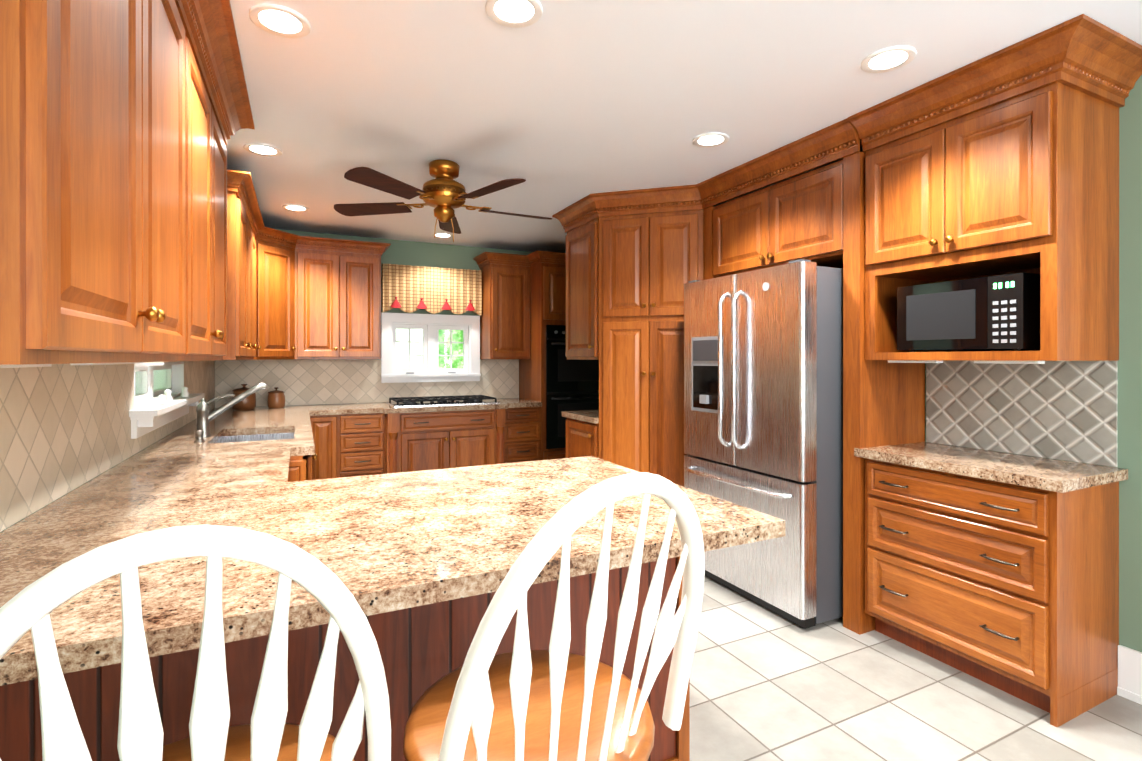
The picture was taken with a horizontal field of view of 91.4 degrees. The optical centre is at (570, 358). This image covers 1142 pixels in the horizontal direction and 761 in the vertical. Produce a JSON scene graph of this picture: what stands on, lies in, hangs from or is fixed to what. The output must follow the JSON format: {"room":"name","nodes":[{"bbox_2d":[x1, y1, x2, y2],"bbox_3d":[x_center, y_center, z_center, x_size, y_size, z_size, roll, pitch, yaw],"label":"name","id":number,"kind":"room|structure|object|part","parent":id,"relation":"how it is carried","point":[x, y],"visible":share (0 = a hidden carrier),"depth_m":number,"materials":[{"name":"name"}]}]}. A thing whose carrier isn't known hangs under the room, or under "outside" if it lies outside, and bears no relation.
{"room":"kitchen","nodes":[
{"label":"kitchen","id":0,"kind":"room"},
{"bbox_2d":[1,418,196,531],"bbox_3d":[-1.203,0.092,0.820,0.150,2.440,8.750,0,0,-26],"label":"wall","id":1,"kind":"structure","parent":0,"point":[84,483],"depth_m":1.81,"materials":[{"name":"grey paint"}]},
{"bbox_2d":[0,0,191,367],"bbox_3d":[-1.059,-0.560,1.098,0.348,1.135,1.025,0,0,-26],"label":"upper cabinet","id":2,"kind":"object","parent":1,"relation":"attached to","point":[134,228],"depth_m":0.92,"materials":[{"name":"brown wood"}]},
{"bbox_3d":[-0.368,-1.022,3.324,3.534,0.214,4.667,0,0,-26],"label":"crown molding mounted","id":3,"kind":"part","parent":2,"relation":"part of","materials":[{"name":"brown wood"}]},
{"bbox_2d":[0,360,214,531],"bbox_3d":[-2.006,0.208,2.654,0.008,0.403,4.431,0,0,-26],"label":"backsplash","id":4,"kind":"structure","parent":1,"relation":"attached to","point":[65,429],"depth_m":1.69,"materials":[{"name":"tile"}]},
{"bbox_2d":[129,362,204,438],"bbox_3d":[-2.150,0.177,2.889,0.255,0.317,1.300,0,0,-26],"label":"window","id":5,"kind":"structure","parent":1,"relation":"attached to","point":[160,386],"depth_m":2.82,"materials":[{"name":"white wood"}]},
{"bbox_2d":[192,0,231,360],"bbox_3d":[-1.507,-0.561,2.020,0.348,1.135,1.025,0,0,-26],"label":"upper cabinet","id":6,"kind":"object","parent":1,"relation":"attached to","point":[211,110],"depth_m":2.04,"materials":[{"name":"brown wood"}]},
{"bbox_2d":[232,172,247,359],"bbox_3d":[-2.074,-0.502,3.187,0.348,1.015,0.450,0,0,-26],"label":"upper cabinet","id":7,"kind":"object","parent":1,"relation":"attached to","point":[239,189],"depth_m":3.08,"materials":[{"name":"brown wood"}]},
{"bbox_2d":[248,196,255,359],"bbox_3d":[-2.266,-0.503,3.583,0.348,1.015,0.430,0,0,-26],"label":"upper cabinet","id":8,"kind":"object","parent":1,"relation":"attached to","point":[251,211],"depth_m":3.81,"materials":[{"name":"brown wood"}]},
{"bbox_2d":[256,224,259,359],"bbox_3d":[-2.458,-0.503,3.979,0.348,1.015,0.450,0,0,-26],"label":"upper cabinet","id":9,"kind":"object","parent":1,"relation":"attached to","point":[257,225],"depth_m":4.27,"materials":[{"name":"brown wood"}]},
{"bbox_2d":[258,229,532,406],"bbox_3d":[-1.355,0.088,5.527,3.690,2.440,0.150,0,0,-26],"label":"wall","id":10,"kind":"structure","parent":0,"point":[403,252],"depth_m":5.41,"materials":[{"name":"green paint"}]},
{"bbox_2d":[260,224,295,359],"bbox_3d":[-2.573,-0.503,4.511,0.608,1.015,0.608,0,0,-26],"label":"upper cabinet","id":11,"kind":"object","parent":10,"relation":"attached to","point":[277,247],"depth_m":4.44,"materials":[{"name":"brown wood"}]},
{"bbox_2d":[296,236,383,358],"bbox_3d":[-2.050,-0.504,4.910,0.680,1.015,0.348,0,0,-26],"label":"upper cabinet","id":12,"kind":"object","parent":10,"relation":"attached to","point":[338,282],"depth_m":4.75,"materials":[{"name":"brown wood"}]},
{"bbox_2d":[215,359,518,407],"bbox_3d":[-1.759,0.205,5.242,2.696,0.403,0.008,0,0,-26],"label":"backsplash","id":13,"kind":"structure","parent":10,"relation":"attached to","point":[327,381],"depth_m":5.07,"materials":[{"name":"tile"}]},
{"bbox_2d":[381,312,480,382],"bbox_3d":[-1.379,-0.106,5.485,0.954,0.658,0.204,0,0,-26],"label":"window","id":14,"kind":"structure","parent":10,"relation":"in","point":[430,326],"depth_m":5.45,"materials":[{"name":"white wood"}]},
{"bbox_2d":[382,264,481,314],"bbox_3d":[-1.323,-0.660,5.369,0.940,0.445,0.088,0,0,-26],"label":"valance curtain","id":15,"kind":"object","parent":10,"relation":"attached to","point":[410,288],"visible":1,"depth_m":5.34,"materials":[{"name":"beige fabric"}]},
{"bbox_2d":[480,252,531,359],"bbox_3d":[-0.657,-0.504,5.586,0.418,1.015,0.348,0,0,-26],"label":"upper cabinet","id":16,"kind":"object","parent":10,"relation":"attached to","point":[506,317],"depth_m":5.43,"materials":[{"name":"brown wood"}]},
{"bbox_2d":[532,260,559,331],"bbox_3d":[-0.036,-0.618,5.738,0.788,0.600,0.618,0,0,-26],"label":"upper cabinet","id":17,"kind":"object","parent":10,"relation":"attached to","point":[546,274],"depth_m":5.34,"materials":[{"name":"brown wood"}]},
{"bbox_2d":[546,325,598,448],"bbox_3d":[-0.014,0.266,5.695,0.736,1.180,0.619,0,0,-26],"label":"double wall oven","id":18,"kind":"object","parent":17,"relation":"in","point":[572,385],"visible":0.42,"depth_m":5.37,"materials":[{"name":"black metal"}]},
{"bbox_2d":[560,196,595,359],"bbox_3d":[0.218,-0.563,4.189,0.350,1.135,0.510,0,0,-26],"label":"upper cabinet","id":19,"kind":"object","parent":0,"relation":"attached to","point":[578,264],"depth_m":4.11,"materials":[{"name":"brown wood"}]},
{"bbox_2d":[226,0,1141,252],"bbox_3d":[0.424,-1.179,1.693,4.140,0.100,8.900,0,0,-26],"label":"ceiling","id":20,"kind":"structure","parent":0,"point":[558,105],"depth_m":2.33,"materials":[{"name":"white paint"}]},
{"bbox_2d":[243,143,281,156],"bbox_3d":[-1.659,-1.125,3.005,0.184,0.008,0.184,0,0,-26],"label":"recessed light","id":21,"kind":"object","parent":20,"relation":"in","point":[260,149],"visible":1,"depth_m":3.00,"materials":[{"name":"white"}]},
{"bbox_2d":[249,3,310,37],"bbox_3d":[-0.970,-1.125,1.861,0.184,0.008,0.184,0,0,-26],"label":"recessed light","id":22,"kind":"object","parent":20,"relation":"in","point":[279,20],"visible":1,"depth_m":1.85,"materials":[{"name":"white"}]},
{"bbox_2d":[282,204,308,211],"bbox_3d":[-2.057,-1.127,4.168,0.184,0.008,0.184,0,0,-26],"label":"recessed light","id":23,"kind":"object","parent":20,"relation":"in","point":[295,208],"visible":0.98,"depth_m":4.16,"materials":[{"name":"white"}]},
{"bbox_2d":[432,233,452,237],"bbox_3d":[-1.170,-1.127,5.088,0.184,0.008,0.184,0,0,-26],"label":"recessed light","id":24,"kind":"object","parent":20,"relation":"in","point":[443,235],"visible":0.96,"depth_m":5.09,"materials":[{"name":"white glass"}]},
{"bbox_2d":[334,159,551,241],"bbox_3d":[-0.688,-0.910,3.257,1.253,0.440,1.303,0,0,-26],"label":"ceiling fan","id":25,"kind":"object","parent":20,"relation":"hanging from","point":[443,193],"visible":1,"depth_m":3.15,"materials":[{"name":"brown wood"}]},
{"bbox_2d":[485,0,542,27],"bbox_3d":[-0.183,-1.124,1.798,0.184,0.008,0.184,0,0,-26],"label":"recessed light","id":26,"kind":"object","parent":20,"relation":"in","point":[516,13],"visible":1,"depth_m":1.80,"materials":[{"name":"white"}]},
{"bbox_2d":[693,132,728,147],"bbox_3d":[0.719,-1.125,2.870,0.184,0.008,0.184,0,0,-26],"label":"recessed light","id":27,"kind":"object","parent":20,"relation":"in","point":[712,139],"visible":1,"depth_m":2.86,"materials":[{"name":"white"}]},
{"bbox_2d":[861,46,916,72],"bbox_3d":[1.193,-1.125,2.100,0.184,0.008,0.184,0,0,-26],"label":"recessed light","id":28,"kind":"object","parent":20,"relation":"in","point":[888,59],"visible":1,"depth_m":2.09,"materials":[{"name":"white"}]},
{"bbox_2d":[690,576,1141,760],"bbox_3d":[1.735,1.363,-1.004,4.140,0.100,14.900,0,0,-26],"label":"floor","id":29,"kind":"structure","parent":0,"point":[766,684],"depth_m":2.10,"materials":[{"name":"tile"}]},
{"bbox_2d":[0,640,263,760],"bbox_3d":[-1.103,0.882,1.430,0.558,0.860,0.689,0,0,-26],"label":"peninsula base panel","id":30,"kind":"object","parent":29,"relation":"on","point":[95,696],"depth_m":1.11,"materials":[{"name":"brown wood"}]},
{"bbox_2d":[57,412,315,499],"bbox_3d":[-1.778,0.430,2.998,0.701,0.040,2.770,0,0,-26],"label":"countertop","id":31,"kind":"structure","parent":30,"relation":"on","point":[228,464],"depth_m":2.09,"materials":[{"name":"beige stone"}]},
{"bbox_2d":[194,430,204,441],"bbox_3d":[-1.840,0.381,2.762,0.044,0.058,0.044,0,0,-26],"label":"soap dispenser","id":32,"kind":"object","parent":31,"relation":"on","point":[199,434],"visible":1,"depth_m":2.75,"materials":[{"name":"silver metal"}]},
{"bbox_2d":[195,382,266,437],"bbox_3d":[-1.825,0.269,3.004,0.332,0.281,0.072,0,0,-31],"label":"faucet","id":33,"kind":"object","parent":31,"relation":"on","point":[205,416],"visible":0.96,"depth_m":2.95,"materials":[{"name":"silver metal"}]},
{"bbox_2d":[216,433,293,442],"bbox_3d":[-1.730,0.545,3.061,0.444,0.186,0.664,0,0,-26],"label":"undermount sink","id":34,"kind":"object","parent":31,"relation":"in","point":[242,438],"depth_m":3.33,"materials":[{"name":"silver metal"}]},
{"bbox_2d":[0,525,390,760],"bbox_3d":[-0.465,0.731,0.689,0.442,1.166,0.492,0,0,-26],"label":"bar stool","id":35,"kind":"object","parent":29,"relation":"on","point":[268,733],"visible":1,"depth_m":0.53,"materials":[{"name":"white paint"}]},
{"bbox_2d":[200,416,303,479],"bbox_3d":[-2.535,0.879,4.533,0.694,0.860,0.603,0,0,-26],"label":"base cabinet","id":36,"kind":"object","parent":29,"relation":"on","point":[278,424],"depth_m":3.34,"materials":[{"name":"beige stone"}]},
{"bbox_2d":[304,412,339,479],"bbox_3d":[-2.114,0.879,4.729,0.230,0.860,0.618,0,0,-26],"label":"base cabinet","id":37,"kind":"object","parent":29,"relation":"on","point":[325,425],"depth_m":4.46,"materials":[{"name":"brown wood"}]},
{"bbox_2d":[264,616,391,760],"bbox_3d":[-0.768,0.882,1.593,0.413,0.860,0.689,0,0,-26],"label":"base cabinet","id":38,"kind":"object","parent":29,"relation":"on","point":[305,649],"depth_m":1.29,"materials":[{"name":"brown wood"}]},
{"bbox_2d":[340,412,383,475],"bbox_3d":[-1.846,0.879,4.860,0.366,0.860,0.618,0,0,-26],"label":"base cabinet","id":39,"kind":"object","parent":29,"relation":"on","point":[361,433],"depth_m":4.58,"materials":[{"name":"brown wood"}]},
{"bbox_2d":[384,408,507,471],"bbox_3d":[-1.199,0.879,5.118,1.024,0.860,0.719,0,0,-26],"label":"base cabinet","id":40,"kind":"object","parent":29,"relation":"on","point":[445,437],"depth_m":4.80,"materials":[{"name":"brown wood"}]},
{"bbox_2d":[212,396,543,419],"bbox_3d":[-1.603,0.429,4.924,2.698,0.040,0.701,0,0,-26],"label":"countertop","id":41,"kind":"structure","parent":40,"relation":"on","point":[256,413],"depth_m":4.61,"materials":[{"name":"beige stone"}]},
{"bbox_2d":[232,384,255,409],"bbox_3d":[-2.652,0.305,4.524,0.170,0.206,0.170,0,0,-26],"label":"canister","id":42,"kind":"object","parent":41,"relation":"on","point":[248,402],"visible":0.79,"depth_m":4.47,"materials":[{"name":"brown"}]},
{"bbox_2d":[267,387,284,407],"bbox_3d":[-2.463,0.322,4.661,0.132,0.171,0.132,0,0,-26],"label":"canister","id":43,"kind":"object","parent":41,"relation":"on","point":[276,398],"visible":1,"depth_m":4.61,"materials":[{"name":"brown"}]},
{"bbox_2d":[386,395,499,406],"bbox_3d":[-1.190,0.384,5.176,0.938,0.048,0.524,0,0,-26],"label":"gas cooktop","id":44,"kind":"object","parent":41,"relation":"in","point":[435,401],"visible":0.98,"depth_m":5.08,"materials":[{"name":"black metal"}]},
{"bbox_2d":[508,404,543,463],"bbox_3d":[-0.585,0.878,5.472,0.390,0.860,0.618,0,0,-26],"label":"base cabinet","id":45,"kind":"object","parent":29,"relation":"on","point":[525,421],"depth_m":5.21,"materials":[{"name":"brown wood"}]},
{"bbox_2d":[392,560,689,760],"bbox_3d":[-0.183,0.881,1.857,0.870,0.860,0.724,0,0,-26],"label":"peninsula base panel","id":46,"kind":"object","parent":29,"relation":"on","point":[428,644],"depth_m":1.51,"materials":[{"name":"brown wood"}]},
{"bbox_2d":[0,456,784,687],"bbox_3d":[-0.471,0.432,1.509,1.751,0.040,1.050,0,0,-26],"label":"countertop","id":47,"kind":"structure","parent":46,"relation":"on","point":[397,541],"depth_m":1.29,"materials":[{"name":"beige stone"}]},
{"bbox_2d":[544,436,559,459],"bbox_3d":[-0.036,1.080,5.739,0.788,0.456,0.618,0,0,-26],"label":"base cabinet","id":48,"kind":"object","parent":29,"relation":"on","point":[549,454],"depth_m":5.32,"materials":[{"name":"brown wood"}]},
{"bbox_2d":[403,472,704,760],"bbox_3d":[-0.044,0.731,0.918,0.452,1.166,0.498,0,0,-26],"label":"bar stool","id":49,"kind":"object","parent":29,"relation":"on","point":[556,701],"visible":1,"depth_m":0.80,"materials":[{"name":"white paint"}]},
{"bbox_2d":[560,416,595,455],"bbox_3d":[0.218,0.879,4.190,0.350,0.860,0.510,0,0,-26],"label":"base cabinet","id":50,"kind":"object","parent":29,"relation":"on","point":[580,434],"depth_m":4.11,"materials":[{"name":"brown wood"}]},
{"bbox_2d":[562,410,595,419],"bbox_3d":[0.207,0.429,4.201,0.361,0.040,0.540,0,0,-26],"label":"countertop","id":51,"kind":"structure","parent":50,"relation":"on","point":[583,414],"depth_m":4.17,"materials":[{"name":"beige stone"}]},
{"bbox_2d":[596,184,757,511],"bbox_3d":[0.757,0.090,3.890,1.018,2.440,0.480,0,0,-26],"label":"tall cabinet","id":52,"kind":"object","parent":29,"relation":"on","point":[651,242],"depth_m":3.77,"materials":[{"name":"brown wood"}]},
{"bbox_2d":[684,259,842,628],"bbox_3d":[1.181,0.415,3.196,0.766,1.790,0.920,0,0,-26],"label":"refrigerator","id":53,"kind":"object","parent":29,"relation":"on","point":[763,390],"visible":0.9,"depth_m":2.79,"materials":[{"name":"grey metal"}]},
{"bbox_2d":[856,456,1122,726],"bbox_3d":[1.766,0.888,2.419,0.488,0.845,0.750,0,0,-26],"label":"base cabinet","id":54,"kind":"object","parent":29,"relation":"on","point":[1015,590],"depth_m":2.16,"materials":[{"name":"brown wood"}]},
{"bbox_2d":[852,440,1127,491],"bbox_3d":[1.756,0.446,2.414,0.496,0.041,0.810,0,0,-26],"label":"countertop","id":55,"kind":"structure","parent":54,"relation":"on","point":[1046,474],"depth_m":2.25,"materials":[{"name":"beige stone"}]},
{"bbox_3d":[1.750,0.888,2.410,0.526,0.845,0.751,0,0,-26],"label":"cab drawer","id":56,"kind":"part","parent":54,"relation":"part of","materials":[{"name":"brown wood"}]},
{"bbox_2d":[897,272,1039,351],"bbox_3d":[1.761,-0.178,2.407,0.362,0.300,0.495,0,0,-26],"label":"microwave","id":57,"kind":"object","parent":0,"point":[999,312],"visible":0.83,"depth_m":2.27,"materials":[{"name":"black plastic"},{"name":"black glass"},{"name":"white plastic"}]},
{"bbox_2d":[925,75,1141,651],"bbox_3d":[2.149,0.091,2.365,0.150,2.440,8.600,0,0,-26],"label":"wall","id":58,"kind":"structure","parent":0,"point":[1129,426],"depth_m":2.16,"materials":[{"name":"green paint"}]},
{"bbox_2d":[708,152,911,278],"bbox_3d":[1.345,-0.753,3.274,0.498,0.466,0.970,0,0,-26],"label":"upper cabinet","id":59,"kind":"object","parent":58,"relation":"attached to","point":[852,213],"depth_m":2.85,"materials":[{"name":"brown wood"}]},
{"bbox_2d":[926,360,1117,466],"bbox_3d":[1.984,0.214,2.524,0.008,0.420,0.740,0,0,-26],"label":"backsplash","id":60,"kind":"structure","parent":58,"relation":"attached to","point":[1064,410],"depth_m":2.45,"materials":[{"name":"grey tile"}]},
{"bbox_2d":[1117,645,1141,704],"bbox_3d":[2.174,1.216,2.116,0.022,0.190,0.147,0,0,-26],"label":"baseboard","id":61,"kind":"structure","parent":58,"relation":"attached to","point":[1129,687],"depth_m":2.15,"materials":[{"name":"white wood"}]},
{"label":"outside","id":62,"kind":"structure","parent":0,"visible":0},
{"bbox_2d":[396,329,462,368],"bbox_3d":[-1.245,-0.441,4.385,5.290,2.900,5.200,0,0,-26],"label":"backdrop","id":63,"kind":"structure","parent":62,"point":[416,363],"depth_m":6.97,"materials":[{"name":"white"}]}
]}

